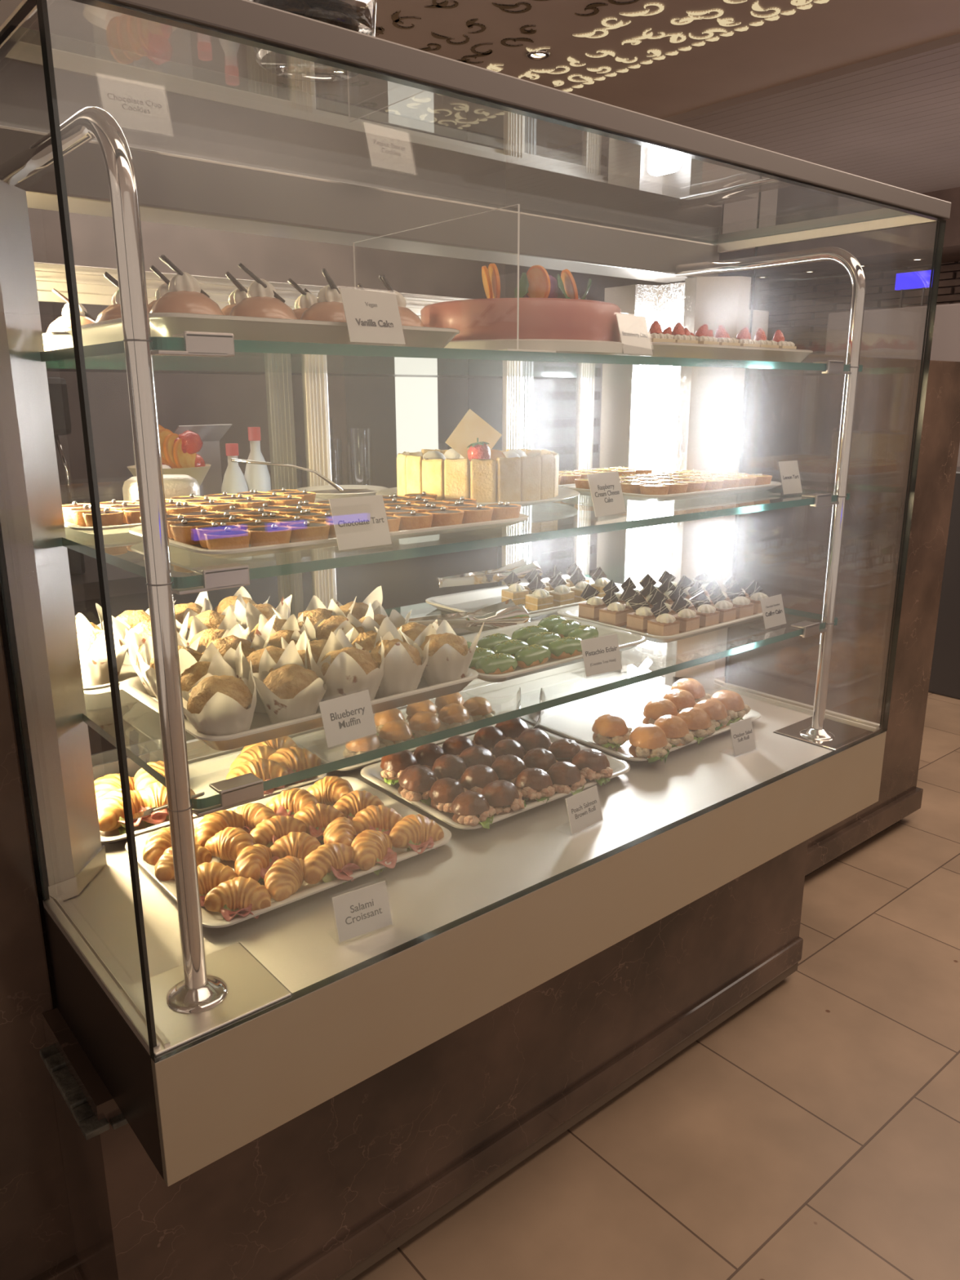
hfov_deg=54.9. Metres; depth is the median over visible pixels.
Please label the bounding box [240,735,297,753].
sandwich
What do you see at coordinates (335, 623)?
muffin
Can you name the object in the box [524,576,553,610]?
cheesecake square
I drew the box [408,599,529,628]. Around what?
serving tongs
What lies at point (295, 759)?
croissant
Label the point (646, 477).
tart
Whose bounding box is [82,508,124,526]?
tart
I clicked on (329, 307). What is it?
cake
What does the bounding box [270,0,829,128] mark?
decoration
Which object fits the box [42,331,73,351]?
serving tray
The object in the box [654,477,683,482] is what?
tart
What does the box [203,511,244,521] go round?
tart
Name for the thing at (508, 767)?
roll
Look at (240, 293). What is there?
cake
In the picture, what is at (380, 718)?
roll
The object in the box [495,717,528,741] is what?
roll
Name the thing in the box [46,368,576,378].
shelf
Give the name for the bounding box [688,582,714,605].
cake
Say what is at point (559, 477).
tart
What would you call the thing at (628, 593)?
cake
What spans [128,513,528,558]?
serving tray
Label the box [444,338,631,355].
cake board
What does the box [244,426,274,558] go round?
syrup bottle
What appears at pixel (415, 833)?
sandwich
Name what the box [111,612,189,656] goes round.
muffin
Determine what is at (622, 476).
tart
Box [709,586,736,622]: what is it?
cake
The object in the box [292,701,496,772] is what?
serving tray
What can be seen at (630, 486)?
tart
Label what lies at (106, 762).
tub
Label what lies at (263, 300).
cake
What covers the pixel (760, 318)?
door
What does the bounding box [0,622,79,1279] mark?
wall
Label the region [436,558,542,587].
serving tongs
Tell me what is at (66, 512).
tart
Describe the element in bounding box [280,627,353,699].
muffin
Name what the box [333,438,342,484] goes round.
glass
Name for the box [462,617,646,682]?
serving tray
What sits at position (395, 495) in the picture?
tart
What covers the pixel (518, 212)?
divider
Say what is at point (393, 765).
roll
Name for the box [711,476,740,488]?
tart
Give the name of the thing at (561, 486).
serving tray
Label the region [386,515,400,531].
tart
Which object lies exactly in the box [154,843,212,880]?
croissant
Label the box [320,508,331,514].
tart
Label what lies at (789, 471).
price card
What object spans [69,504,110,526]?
tart
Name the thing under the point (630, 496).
serving tray
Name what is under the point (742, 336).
cake
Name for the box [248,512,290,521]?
tart
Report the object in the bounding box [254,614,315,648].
muffin
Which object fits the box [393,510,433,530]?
tart
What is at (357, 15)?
ceiling lamp
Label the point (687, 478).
tart
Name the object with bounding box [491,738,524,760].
roll
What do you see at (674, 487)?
tart
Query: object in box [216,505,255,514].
tart
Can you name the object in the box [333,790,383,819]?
sandwich
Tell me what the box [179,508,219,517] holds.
tart
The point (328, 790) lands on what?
sandwich
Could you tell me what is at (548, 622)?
pistachio eclair
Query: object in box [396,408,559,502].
cake
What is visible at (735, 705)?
roll
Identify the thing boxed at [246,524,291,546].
tart
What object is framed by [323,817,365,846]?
sandwich
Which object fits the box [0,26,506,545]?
wall
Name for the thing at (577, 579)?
cheesecake square
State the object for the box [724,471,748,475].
tart
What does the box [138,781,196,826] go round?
sandwich
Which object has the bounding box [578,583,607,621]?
cake
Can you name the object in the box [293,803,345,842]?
sandwich
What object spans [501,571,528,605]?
cheesecake square
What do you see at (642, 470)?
tart
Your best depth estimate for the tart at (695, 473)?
1.89 m
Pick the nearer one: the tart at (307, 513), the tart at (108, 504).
the tart at (307, 513)
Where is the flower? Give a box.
[524,275,558,297]
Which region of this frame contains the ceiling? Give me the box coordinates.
[20,0,959,164]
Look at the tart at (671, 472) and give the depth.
1.94 m
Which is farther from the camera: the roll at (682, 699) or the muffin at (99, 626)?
the roll at (682, 699)
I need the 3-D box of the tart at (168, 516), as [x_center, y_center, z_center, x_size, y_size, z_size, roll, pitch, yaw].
[-0.424,-0.156,1.232,0.053,0.029,0.053,-5,15,-16]
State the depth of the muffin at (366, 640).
1.39 m
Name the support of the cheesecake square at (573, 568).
on the serving tray at (472, 600)
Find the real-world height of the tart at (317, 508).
0.029 m
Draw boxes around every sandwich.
[93,773,134,804]
[97,788,150,834]
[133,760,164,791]
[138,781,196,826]
[142,826,171,864]
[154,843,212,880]
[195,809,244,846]
[197,861,237,906]
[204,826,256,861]
[204,876,271,921]
[229,744,276,770]
[233,802,275,833]
[234,844,279,882]
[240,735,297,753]
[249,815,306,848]
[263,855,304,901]
[266,787,319,817]
[270,831,321,860]
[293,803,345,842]
[302,842,360,884]
[306,775,353,805]
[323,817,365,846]
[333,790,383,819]
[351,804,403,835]
[351,829,396,875]
[388,813,444,854]
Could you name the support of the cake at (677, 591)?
on the serving tray at (572, 611)
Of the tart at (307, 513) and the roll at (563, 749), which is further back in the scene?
the roll at (563, 749)
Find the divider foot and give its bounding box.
[498,348,555,352]
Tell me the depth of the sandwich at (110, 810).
1.45 m
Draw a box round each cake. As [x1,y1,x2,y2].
[46,288,95,332]
[94,271,121,322]
[147,265,169,312]
[149,254,223,315]
[221,271,247,315]
[229,262,297,319]
[287,278,317,319]
[300,268,346,322]
[357,283,364,289]
[378,275,424,326]
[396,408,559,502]
[420,263,621,342]
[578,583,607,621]
[598,588,629,626]
[602,579,626,604]
[619,586,639,613]
[621,576,645,599]
[626,593,656,632]
[638,573,662,593]
[640,581,667,608]
[647,599,679,635]
[648,320,675,342]
[648,589,676,614]
[657,569,677,586]
[657,577,675,604]
[662,326,671,334]
[668,585,696,613]
[670,595,700,633]
[671,322,697,343]
[675,574,693,599]
[684,328,690,335]
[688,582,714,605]
[689,591,719,627]
[693,571,711,595]
[694,324,719,344]
[705,577,730,601]
[707,329,713,337]
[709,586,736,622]
[714,324,740,346]
[723,574,749,601]
[724,583,754,618]
[736,327,759,346]
[743,579,768,614]
[754,328,778,348]
[772,329,796,349]
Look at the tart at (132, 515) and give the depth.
1.29 m
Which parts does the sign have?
sign leg, sign leg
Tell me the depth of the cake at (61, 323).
1.27 m
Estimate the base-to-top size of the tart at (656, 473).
0.028 m
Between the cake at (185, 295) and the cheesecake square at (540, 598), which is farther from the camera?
the cheesecake square at (540, 598)
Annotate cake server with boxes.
[231,458,368,492]
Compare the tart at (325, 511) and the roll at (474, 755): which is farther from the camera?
the roll at (474, 755)
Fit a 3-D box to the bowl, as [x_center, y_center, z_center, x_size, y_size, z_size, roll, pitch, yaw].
[-0.773,-0.410,2.310,0.200,0.050,0.200,-12,19,-38]
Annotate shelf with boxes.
[40,337,862,377]
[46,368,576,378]
[61,487,850,588]
[82,574,837,808]
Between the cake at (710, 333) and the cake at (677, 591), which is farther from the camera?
the cake at (677, 591)
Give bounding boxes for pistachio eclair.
[466,641,478,648]
[468,647,495,670]
[474,653,517,674]
[476,633,511,649]
[491,639,528,656]
[511,625,548,642]
[514,644,551,668]
[525,631,560,647]
[537,614,566,632]
[546,636,582,659]
[551,619,581,638]
[567,624,598,639]
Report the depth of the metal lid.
1.53 m
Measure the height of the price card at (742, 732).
0.065 m
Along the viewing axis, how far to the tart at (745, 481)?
1.80 m
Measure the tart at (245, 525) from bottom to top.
0.029 m
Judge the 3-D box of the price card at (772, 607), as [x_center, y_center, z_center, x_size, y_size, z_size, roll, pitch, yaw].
[0.558,-0.056,1.782,0.074,0.061,0.039,-12,19,-38]
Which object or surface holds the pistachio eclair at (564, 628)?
on the serving tray at (627, 640)
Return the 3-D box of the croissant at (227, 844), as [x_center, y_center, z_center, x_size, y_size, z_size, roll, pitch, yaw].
[-0.366,0.305,1.371,0.083,0.050,0.052,10,18,35]
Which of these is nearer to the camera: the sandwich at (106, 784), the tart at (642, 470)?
the sandwich at (106, 784)
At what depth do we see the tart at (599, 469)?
2.02 m
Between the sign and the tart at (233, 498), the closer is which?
the tart at (233, 498)
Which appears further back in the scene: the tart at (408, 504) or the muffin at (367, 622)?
the muffin at (367, 622)
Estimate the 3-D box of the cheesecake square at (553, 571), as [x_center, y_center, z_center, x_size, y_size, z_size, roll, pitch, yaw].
[0.171,-0.131,2.044,0.042,0.067,0.043,-10,18,-34]
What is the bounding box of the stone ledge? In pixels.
[39,1044,128,1140]
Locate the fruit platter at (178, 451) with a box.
[127,424,211,567]
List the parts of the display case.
trim, glass, tube frame, panel, door frame, corner plate, door rail, door sill, door frame, glass, panel, trim, door frame, tube frame, trim, corner plate, glass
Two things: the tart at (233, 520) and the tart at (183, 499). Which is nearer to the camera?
the tart at (233, 520)
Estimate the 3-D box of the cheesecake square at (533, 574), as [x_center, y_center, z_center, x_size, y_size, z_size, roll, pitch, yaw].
[0.123,-0.121,2.006,0.042,0.067,0.044,-12,19,-39]
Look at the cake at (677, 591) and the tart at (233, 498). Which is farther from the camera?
the cake at (677, 591)
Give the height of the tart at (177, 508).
0.029 m
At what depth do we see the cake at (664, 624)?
1.68 m
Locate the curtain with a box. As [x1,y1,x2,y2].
[344,376,468,488]
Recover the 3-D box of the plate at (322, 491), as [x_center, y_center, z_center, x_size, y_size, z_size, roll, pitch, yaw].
[-0.258,-0.276,1.732,0.176,0.015,0.176,-12,19,-38]
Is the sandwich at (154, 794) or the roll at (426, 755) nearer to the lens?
the sandwich at (154, 794)
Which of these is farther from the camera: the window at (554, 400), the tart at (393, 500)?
the window at (554, 400)
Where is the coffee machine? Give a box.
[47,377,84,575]
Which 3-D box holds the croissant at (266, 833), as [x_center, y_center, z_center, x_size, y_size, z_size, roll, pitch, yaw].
[-0.306,0.294,1.408,0.081,0.049,0.072,3,15,12]
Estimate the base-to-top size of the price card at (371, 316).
0.065 m
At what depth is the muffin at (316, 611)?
1.51 m
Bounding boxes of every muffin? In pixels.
[75,613,104,634]
[75,614,132,685]
[95,600,175,665]
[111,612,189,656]
[125,628,201,696]
[135,632,218,698]
[174,591,213,624]
[175,605,242,639]
[179,613,276,670]
[180,616,248,653]
[180,641,242,721]
[182,652,257,746]
[206,586,269,614]
[233,594,292,629]
[235,630,307,713]
[238,601,303,643]
[253,648,330,724]
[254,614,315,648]
[271,595,356,632]
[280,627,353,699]
[301,602,373,643]
[306,628,384,700]
[327,586,382,619]
[346,613,403,651]
[355,617,430,698]
[358,600,412,632]
[374,609,438,678]
[399,619,484,685]
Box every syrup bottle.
[221,443,252,561]
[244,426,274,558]
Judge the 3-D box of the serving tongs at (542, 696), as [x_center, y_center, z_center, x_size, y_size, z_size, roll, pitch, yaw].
[0.104,0.161,1.938,0.067,0.052,0.264,1,15,4]
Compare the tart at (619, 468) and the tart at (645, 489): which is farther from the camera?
the tart at (619, 468)
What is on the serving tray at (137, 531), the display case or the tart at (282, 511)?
the tart at (282, 511)
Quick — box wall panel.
[824,302,959,466]
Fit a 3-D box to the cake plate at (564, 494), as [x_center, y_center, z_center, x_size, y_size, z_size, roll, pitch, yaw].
[-0.004,-0.257,1.656,0.364,0.018,0.364,-12,19,-38]
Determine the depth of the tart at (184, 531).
1.14 m
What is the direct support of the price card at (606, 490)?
on the display case
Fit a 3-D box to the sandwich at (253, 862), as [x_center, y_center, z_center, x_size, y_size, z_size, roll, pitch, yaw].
[-0.318,0.318,1.320,0.071,0.047,0.078,-9,17,-30]
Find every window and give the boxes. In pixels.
[395,377,439,544]
[468,377,602,628]
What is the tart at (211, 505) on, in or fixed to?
on the serving tray at (124, 528)
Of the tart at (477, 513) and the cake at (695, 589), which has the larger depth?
the cake at (695, 589)
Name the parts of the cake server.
blade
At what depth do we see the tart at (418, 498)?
1.43 m
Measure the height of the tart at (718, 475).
0.027 m
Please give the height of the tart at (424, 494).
0.029 m
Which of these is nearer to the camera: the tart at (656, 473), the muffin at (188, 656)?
the muffin at (188, 656)
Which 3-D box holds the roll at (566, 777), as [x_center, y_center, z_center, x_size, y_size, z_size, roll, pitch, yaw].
[0.152,0.239,1.609,0.070,0.055,0.069,-5,15,-17]
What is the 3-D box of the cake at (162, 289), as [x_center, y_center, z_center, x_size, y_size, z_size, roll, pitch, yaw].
[-0.366,-0.396,1.097,0.084,0.084,0.084,-11,18,-36]
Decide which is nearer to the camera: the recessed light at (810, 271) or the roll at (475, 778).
the roll at (475, 778)
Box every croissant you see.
[226,757,288,796]
[267,746,321,783]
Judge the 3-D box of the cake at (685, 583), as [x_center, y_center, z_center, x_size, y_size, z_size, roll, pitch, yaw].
[0.435,-0.100,1.922,0.043,0.068,0.043,-13,19,-39]
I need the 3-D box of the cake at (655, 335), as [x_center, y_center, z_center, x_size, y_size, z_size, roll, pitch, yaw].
[0.289,-0.497,1.528,0.048,0.060,0.048,-8,17,-29]
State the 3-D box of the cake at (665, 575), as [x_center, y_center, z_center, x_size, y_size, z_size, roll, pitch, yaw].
[0.407,-0.115,1.978,0.043,0.068,0.043,-11,18,-36]
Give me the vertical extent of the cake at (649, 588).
0.068 m
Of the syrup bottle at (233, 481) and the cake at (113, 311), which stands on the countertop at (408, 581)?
the syrup bottle at (233, 481)
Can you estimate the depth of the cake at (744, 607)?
1.82 m
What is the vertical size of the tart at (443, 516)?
0.029 m
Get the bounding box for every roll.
[342,733,386,758]
[373,707,408,735]
[377,720,413,746]
[380,749,417,785]
[398,764,436,806]
[405,699,438,723]
[408,711,447,738]
[413,742,445,769]
[429,777,467,813]
[431,754,467,781]
[435,692,464,713]
[438,703,475,729]
[442,734,474,756]
[450,790,496,829]
[458,745,494,768]
[459,764,498,793]
[462,696,495,721]
[471,725,506,752]
[480,779,526,817]
[490,754,527,785]
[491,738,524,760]
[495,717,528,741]
[514,767,555,803]
[516,728,551,755]
[523,747,558,772]
[546,760,586,795]
[548,737,581,763]
[571,748,613,786]
[591,713,632,751]
[628,724,671,763]
[642,697,678,724]
[653,714,693,748]
[662,688,697,712]
[670,678,711,702]
[677,706,716,744]
[693,698,731,730]
[711,689,751,725]
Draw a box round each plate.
[295,484,387,499]
[375,486,579,506]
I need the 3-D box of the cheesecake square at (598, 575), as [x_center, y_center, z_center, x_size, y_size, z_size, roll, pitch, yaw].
[0.266,-0.127,2.027,0.042,0.067,0.044,-11,18,-35]
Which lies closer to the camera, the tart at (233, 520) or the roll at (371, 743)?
the tart at (233, 520)
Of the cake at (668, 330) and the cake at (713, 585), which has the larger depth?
the cake at (713, 585)
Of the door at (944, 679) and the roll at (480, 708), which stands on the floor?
the door at (944, 679)
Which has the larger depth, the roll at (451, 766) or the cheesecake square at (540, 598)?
the cheesecake square at (540, 598)
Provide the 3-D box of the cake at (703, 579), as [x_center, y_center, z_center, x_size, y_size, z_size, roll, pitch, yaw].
[0.478,-0.111,1.960,0.043,0.068,0.048,-12,19,-38]
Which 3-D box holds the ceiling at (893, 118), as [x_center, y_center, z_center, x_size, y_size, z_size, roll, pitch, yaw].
[3.905,-2.523,4.333,4.340,0.082,8.700,-12,19,-38]
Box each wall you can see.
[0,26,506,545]
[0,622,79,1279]
[505,263,665,302]
[653,186,959,355]
[724,354,959,876]
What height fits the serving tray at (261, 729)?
0.028 m
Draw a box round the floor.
[351,692,959,1279]
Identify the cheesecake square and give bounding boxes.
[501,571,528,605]
[523,568,549,594]
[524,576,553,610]
[544,564,569,591]
[547,573,574,606]
[564,562,589,586]
[569,569,591,602]
[589,566,609,597]
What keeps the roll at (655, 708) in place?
on the serving tray at (575, 720)
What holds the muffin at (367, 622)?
on the serving tray at (261, 729)
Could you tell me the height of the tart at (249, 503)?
0.029 m
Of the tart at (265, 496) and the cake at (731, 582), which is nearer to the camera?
the tart at (265, 496)
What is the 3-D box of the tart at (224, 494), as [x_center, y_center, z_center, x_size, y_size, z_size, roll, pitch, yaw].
[-0.419,-0.226,1.499,0.053,0.029,0.053,1,15,3]
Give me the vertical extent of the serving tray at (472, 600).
0.020 m
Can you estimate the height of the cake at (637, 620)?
0.068 m
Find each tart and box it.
[62,501,90,523]
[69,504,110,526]
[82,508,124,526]
[99,498,134,510]
[110,502,139,523]
[123,506,141,524]
[134,498,169,503]
[139,513,179,518]
[165,499,183,505]
[165,502,200,514]
[166,515,206,538]
[169,519,213,544]
[170,493,204,502]
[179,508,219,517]
[184,496,220,511]
[195,521,240,548]
[199,499,235,511]
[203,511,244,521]
[204,491,238,499]
[204,526,250,549]
[210,515,253,524]
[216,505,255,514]
[218,493,253,502]
[234,496,270,508]
[236,488,269,497]
[236,519,280,543]
[240,507,279,518]
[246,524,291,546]
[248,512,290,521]
[251,491,285,499]
[251,502,288,511]
[267,487,299,494]
[267,494,302,505]
[275,505,314,515]
[275,515,317,525]
[283,489,315,502]
[284,500,321,507]
[285,508,324,517]
[286,520,329,542]
[310,504,330,511]
[312,511,332,522]
[316,500,329,505]
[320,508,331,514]
[324,519,336,538]
[382,493,409,500]
[383,497,406,505]
[384,501,420,508]
[385,505,417,515]
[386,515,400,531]
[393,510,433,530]
[400,494,435,503]
[404,491,436,499]
[411,502,448,512]
[413,498,449,505]
[425,506,464,527]
[440,500,477,509]
[442,496,476,503]
[456,504,493,524]
[484,501,521,520]
[558,470,580,473]
[558,472,581,484]
[558,475,561,484]
[573,467,596,472]
[574,471,598,478]
[574,477,589,488]
[592,467,615,471]
[592,470,613,472]
[608,466,633,469]
[610,468,635,475]
[618,473,638,478]
[619,478,641,481]
[620,480,645,493]
[628,467,653,474]
[631,473,657,476]
[633,475,660,479]
[637,479,663,484]
[639,483,669,494]
[647,471,673,475]
[651,474,678,479]
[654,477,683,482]
[658,480,688,494]
[664,471,688,474]
[667,473,694,477]
[672,475,700,480]
[677,479,706,492]
[680,469,705,472]
[684,471,711,475]
[689,475,717,479]
[695,477,724,490]
[701,470,726,474]
[706,473,731,477]
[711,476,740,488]
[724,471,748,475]
[728,474,756,487]
[744,473,772,485]
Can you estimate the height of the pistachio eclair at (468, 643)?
0.036 m
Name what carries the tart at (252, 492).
on the serving tray at (124, 528)
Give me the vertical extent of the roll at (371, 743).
0.058 m
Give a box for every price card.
[97,73,172,135]
[319,687,377,749]
[328,492,391,552]
[332,880,392,942]
[339,287,407,346]
[363,122,415,174]
[564,785,603,834]
[576,469,627,519]
[580,633,622,678]
[615,313,653,356]
[729,717,755,755]
[760,594,786,629]
[769,458,803,496]
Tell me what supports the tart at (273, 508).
on the serving tray at (137, 531)
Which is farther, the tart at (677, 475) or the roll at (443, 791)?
the tart at (677, 475)
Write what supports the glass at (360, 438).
on the countertop at (408, 581)
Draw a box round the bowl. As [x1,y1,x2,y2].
[127,463,211,485]
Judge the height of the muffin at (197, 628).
0.104 m
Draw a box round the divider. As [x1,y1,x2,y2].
[352,204,519,349]
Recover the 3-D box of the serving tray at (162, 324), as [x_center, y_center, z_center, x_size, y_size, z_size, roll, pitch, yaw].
[-0.274,-0.384,1.186,0.415,0.028,0.320,-12,19,-38]
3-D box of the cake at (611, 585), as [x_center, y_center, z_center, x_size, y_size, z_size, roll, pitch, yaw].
[0.273,-0.086,1.869,0.043,0.068,0.043,-11,18,-37]
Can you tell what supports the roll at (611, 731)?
on the serving tray at (575, 720)
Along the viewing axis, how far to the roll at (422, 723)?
1.84 m
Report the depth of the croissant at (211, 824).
1.41 m
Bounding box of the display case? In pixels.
[0,0,951,1279]
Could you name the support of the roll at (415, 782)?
on the serving tray at (371, 772)
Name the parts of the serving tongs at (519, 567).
arm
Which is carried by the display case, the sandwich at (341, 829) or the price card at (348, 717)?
the price card at (348, 717)
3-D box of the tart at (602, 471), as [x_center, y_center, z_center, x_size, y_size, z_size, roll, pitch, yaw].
[0.265,-0.346,1.957,0.053,0.027,0.053,6,16,22]
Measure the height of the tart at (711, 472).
0.026 m
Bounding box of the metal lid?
[122,474,199,503]
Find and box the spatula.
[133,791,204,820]
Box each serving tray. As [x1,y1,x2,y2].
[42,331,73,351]
[63,497,328,534]
[65,312,459,348]
[83,664,138,694]
[99,750,326,844]
[120,667,478,750]
[124,776,451,928]
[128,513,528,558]
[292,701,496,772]
[360,724,630,830]
[425,574,641,617]
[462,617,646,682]
[520,680,760,763]
[556,605,763,643]
[558,483,575,487]
[562,480,782,502]
[631,342,813,362]
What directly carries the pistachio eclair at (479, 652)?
on the serving tray at (627, 640)
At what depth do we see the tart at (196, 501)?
1.42 m
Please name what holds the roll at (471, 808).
on the serving tray at (371, 772)
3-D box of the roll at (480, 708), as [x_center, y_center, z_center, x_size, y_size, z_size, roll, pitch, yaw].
[-0.005,0.149,1.948,0.071,0.058,0.072,7,16,24]
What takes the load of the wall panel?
on the floor
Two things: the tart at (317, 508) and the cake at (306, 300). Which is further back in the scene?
the tart at (317, 508)
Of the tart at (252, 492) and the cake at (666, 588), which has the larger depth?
the cake at (666, 588)
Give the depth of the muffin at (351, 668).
1.25 m
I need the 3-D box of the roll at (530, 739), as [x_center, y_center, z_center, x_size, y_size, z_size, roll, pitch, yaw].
[0.105,0.199,1.754,0.076,0.061,0.072,4,15,15]
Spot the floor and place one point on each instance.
(813, 1132)
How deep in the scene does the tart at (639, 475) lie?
1.87 m
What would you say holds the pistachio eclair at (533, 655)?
on the serving tray at (627, 640)
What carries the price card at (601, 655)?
on the display case
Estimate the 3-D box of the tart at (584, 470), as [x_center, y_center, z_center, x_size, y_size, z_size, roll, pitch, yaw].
[0.229,-0.357,1.999,0.053,0.026,0.053,-11,18,-37]
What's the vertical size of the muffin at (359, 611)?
0.108 m
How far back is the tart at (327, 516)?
1.22 m
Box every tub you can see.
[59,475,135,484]
[91,738,163,781]
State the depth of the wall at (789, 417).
2.51 m
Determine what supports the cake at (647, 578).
on the serving tray at (572, 611)
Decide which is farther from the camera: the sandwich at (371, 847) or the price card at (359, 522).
the sandwich at (371, 847)
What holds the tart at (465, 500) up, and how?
on the serving tray at (137, 531)
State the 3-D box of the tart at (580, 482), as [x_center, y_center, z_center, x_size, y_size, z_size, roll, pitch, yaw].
[0.208,-0.299,1.778,0.053,0.027,0.053,10,18,33]
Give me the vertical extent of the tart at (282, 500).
0.029 m
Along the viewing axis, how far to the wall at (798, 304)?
7.00 m
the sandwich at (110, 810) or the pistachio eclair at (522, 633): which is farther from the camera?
the pistachio eclair at (522, 633)
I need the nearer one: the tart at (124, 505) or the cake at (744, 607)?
the tart at (124, 505)
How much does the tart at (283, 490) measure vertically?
0.029 m
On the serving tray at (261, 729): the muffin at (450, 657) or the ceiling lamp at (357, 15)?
the muffin at (450, 657)
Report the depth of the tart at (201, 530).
1.12 m
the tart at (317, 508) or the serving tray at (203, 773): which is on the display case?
the serving tray at (203, 773)
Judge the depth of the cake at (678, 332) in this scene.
1.55 m
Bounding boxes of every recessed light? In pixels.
[525,49,550,59]
[755,275,769,278]
[802,270,817,273]
[909,257,925,261]
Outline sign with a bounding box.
[894,270,933,307]
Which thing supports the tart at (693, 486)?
on the serving tray at (630, 496)
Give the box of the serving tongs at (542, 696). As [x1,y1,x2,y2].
[515,687,546,728]
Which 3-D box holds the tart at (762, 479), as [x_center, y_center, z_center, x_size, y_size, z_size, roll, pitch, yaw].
[0.558,-0.321,1.856,0.053,0.028,0.053,-5,16,-20]
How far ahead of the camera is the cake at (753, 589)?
1.86 m
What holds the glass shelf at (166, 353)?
attached to the display case
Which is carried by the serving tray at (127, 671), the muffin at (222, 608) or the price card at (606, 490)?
the muffin at (222, 608)
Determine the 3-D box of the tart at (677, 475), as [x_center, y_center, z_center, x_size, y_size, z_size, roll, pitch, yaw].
[0.407,-0.324,1.870,0.053,0.026,0.053,7,16,25]
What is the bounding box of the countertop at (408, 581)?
[70,531,502,754]
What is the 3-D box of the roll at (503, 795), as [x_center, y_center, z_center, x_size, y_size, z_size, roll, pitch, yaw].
[0.039,0.261,1.525,0.076,0.058,0.067,-2,15,-6]
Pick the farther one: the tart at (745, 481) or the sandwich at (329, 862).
the tart at (745, 481)
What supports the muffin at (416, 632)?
on the serving tray at (261, 729)
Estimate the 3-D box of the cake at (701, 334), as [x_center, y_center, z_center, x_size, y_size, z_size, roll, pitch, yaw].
[0.381,-0.517,1.603,0.048,0.059,0.048,-14,20,-42]
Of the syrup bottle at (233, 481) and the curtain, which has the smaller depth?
the syrup bottle at (233, 481)
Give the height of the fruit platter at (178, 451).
0.353 m
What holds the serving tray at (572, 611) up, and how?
on the display case
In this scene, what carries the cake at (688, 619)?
on the serving tray at (572, 611)
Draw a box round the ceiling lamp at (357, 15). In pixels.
[248,0,376,82]
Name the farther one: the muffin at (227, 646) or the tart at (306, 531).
the muffin at (227, 646)
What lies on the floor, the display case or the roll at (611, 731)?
the display case
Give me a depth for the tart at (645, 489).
1.64 m
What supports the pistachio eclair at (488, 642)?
on the serving tray at (627, 640)
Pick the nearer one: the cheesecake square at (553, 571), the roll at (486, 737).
the roll at (486, 737)
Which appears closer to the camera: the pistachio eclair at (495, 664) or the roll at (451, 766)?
the pistachio eclair at (495, 664)
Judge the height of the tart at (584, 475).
0.028 m
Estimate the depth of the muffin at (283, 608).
1.55 m
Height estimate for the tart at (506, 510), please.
0.029 m
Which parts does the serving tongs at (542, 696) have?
arm, arm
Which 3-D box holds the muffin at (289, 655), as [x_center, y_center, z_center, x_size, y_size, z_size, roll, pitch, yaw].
[-0.291,0.044,1.298,0.100,0.109,0.106,4,15,14]
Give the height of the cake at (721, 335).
0.061 m
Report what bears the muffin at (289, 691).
on the serving tray at (261, 729)
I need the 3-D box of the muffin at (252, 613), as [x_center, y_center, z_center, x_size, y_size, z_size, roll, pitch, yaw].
[-0.330,-0.002,1.485,0.100,0.103,0.106,-1,15,-3]
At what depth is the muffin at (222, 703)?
1.15 m
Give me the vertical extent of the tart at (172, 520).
0.029 m
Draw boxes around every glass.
[295,453,302,488]
[328,417,335,548]
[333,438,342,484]
[346,444,351,484]
[349,427,372,485]
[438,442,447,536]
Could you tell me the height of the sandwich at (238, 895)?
0.048 m
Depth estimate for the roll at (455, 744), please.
1.71 m
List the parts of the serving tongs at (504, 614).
arm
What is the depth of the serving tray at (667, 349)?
1.58 m
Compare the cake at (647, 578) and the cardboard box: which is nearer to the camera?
the cake at (647, 578)
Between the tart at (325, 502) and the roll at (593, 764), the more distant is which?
the roll at (593, 764)
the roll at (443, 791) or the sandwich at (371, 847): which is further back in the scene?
the roll at (443, 791)
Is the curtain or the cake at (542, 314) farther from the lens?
the curtain
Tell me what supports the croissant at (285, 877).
on the serving tray at (211, 919)
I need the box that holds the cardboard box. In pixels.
[132,423,231,553]
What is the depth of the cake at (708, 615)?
1.75 m
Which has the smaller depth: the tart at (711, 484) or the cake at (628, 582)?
the tart at (711, 484)
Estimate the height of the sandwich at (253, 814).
0.051 m
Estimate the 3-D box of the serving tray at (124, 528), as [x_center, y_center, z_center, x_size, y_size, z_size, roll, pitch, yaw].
[-0.434,-0.199,1.446,0.440,0.014,0.240,-12,19,-38]
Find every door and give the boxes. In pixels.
[747,309,768,340]
[928,466,959,699]
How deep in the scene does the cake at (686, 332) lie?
1.69 m
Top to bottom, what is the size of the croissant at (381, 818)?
0.049 m
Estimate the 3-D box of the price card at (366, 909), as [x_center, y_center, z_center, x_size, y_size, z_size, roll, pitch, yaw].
[-0.156,0.348,1.200,0.080,0.061,0.039,-10,18,-33]
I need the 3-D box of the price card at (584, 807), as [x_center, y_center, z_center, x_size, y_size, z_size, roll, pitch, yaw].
[0.162,0.271,1.493,0.080,0.061,0.039,-14,20,-42]

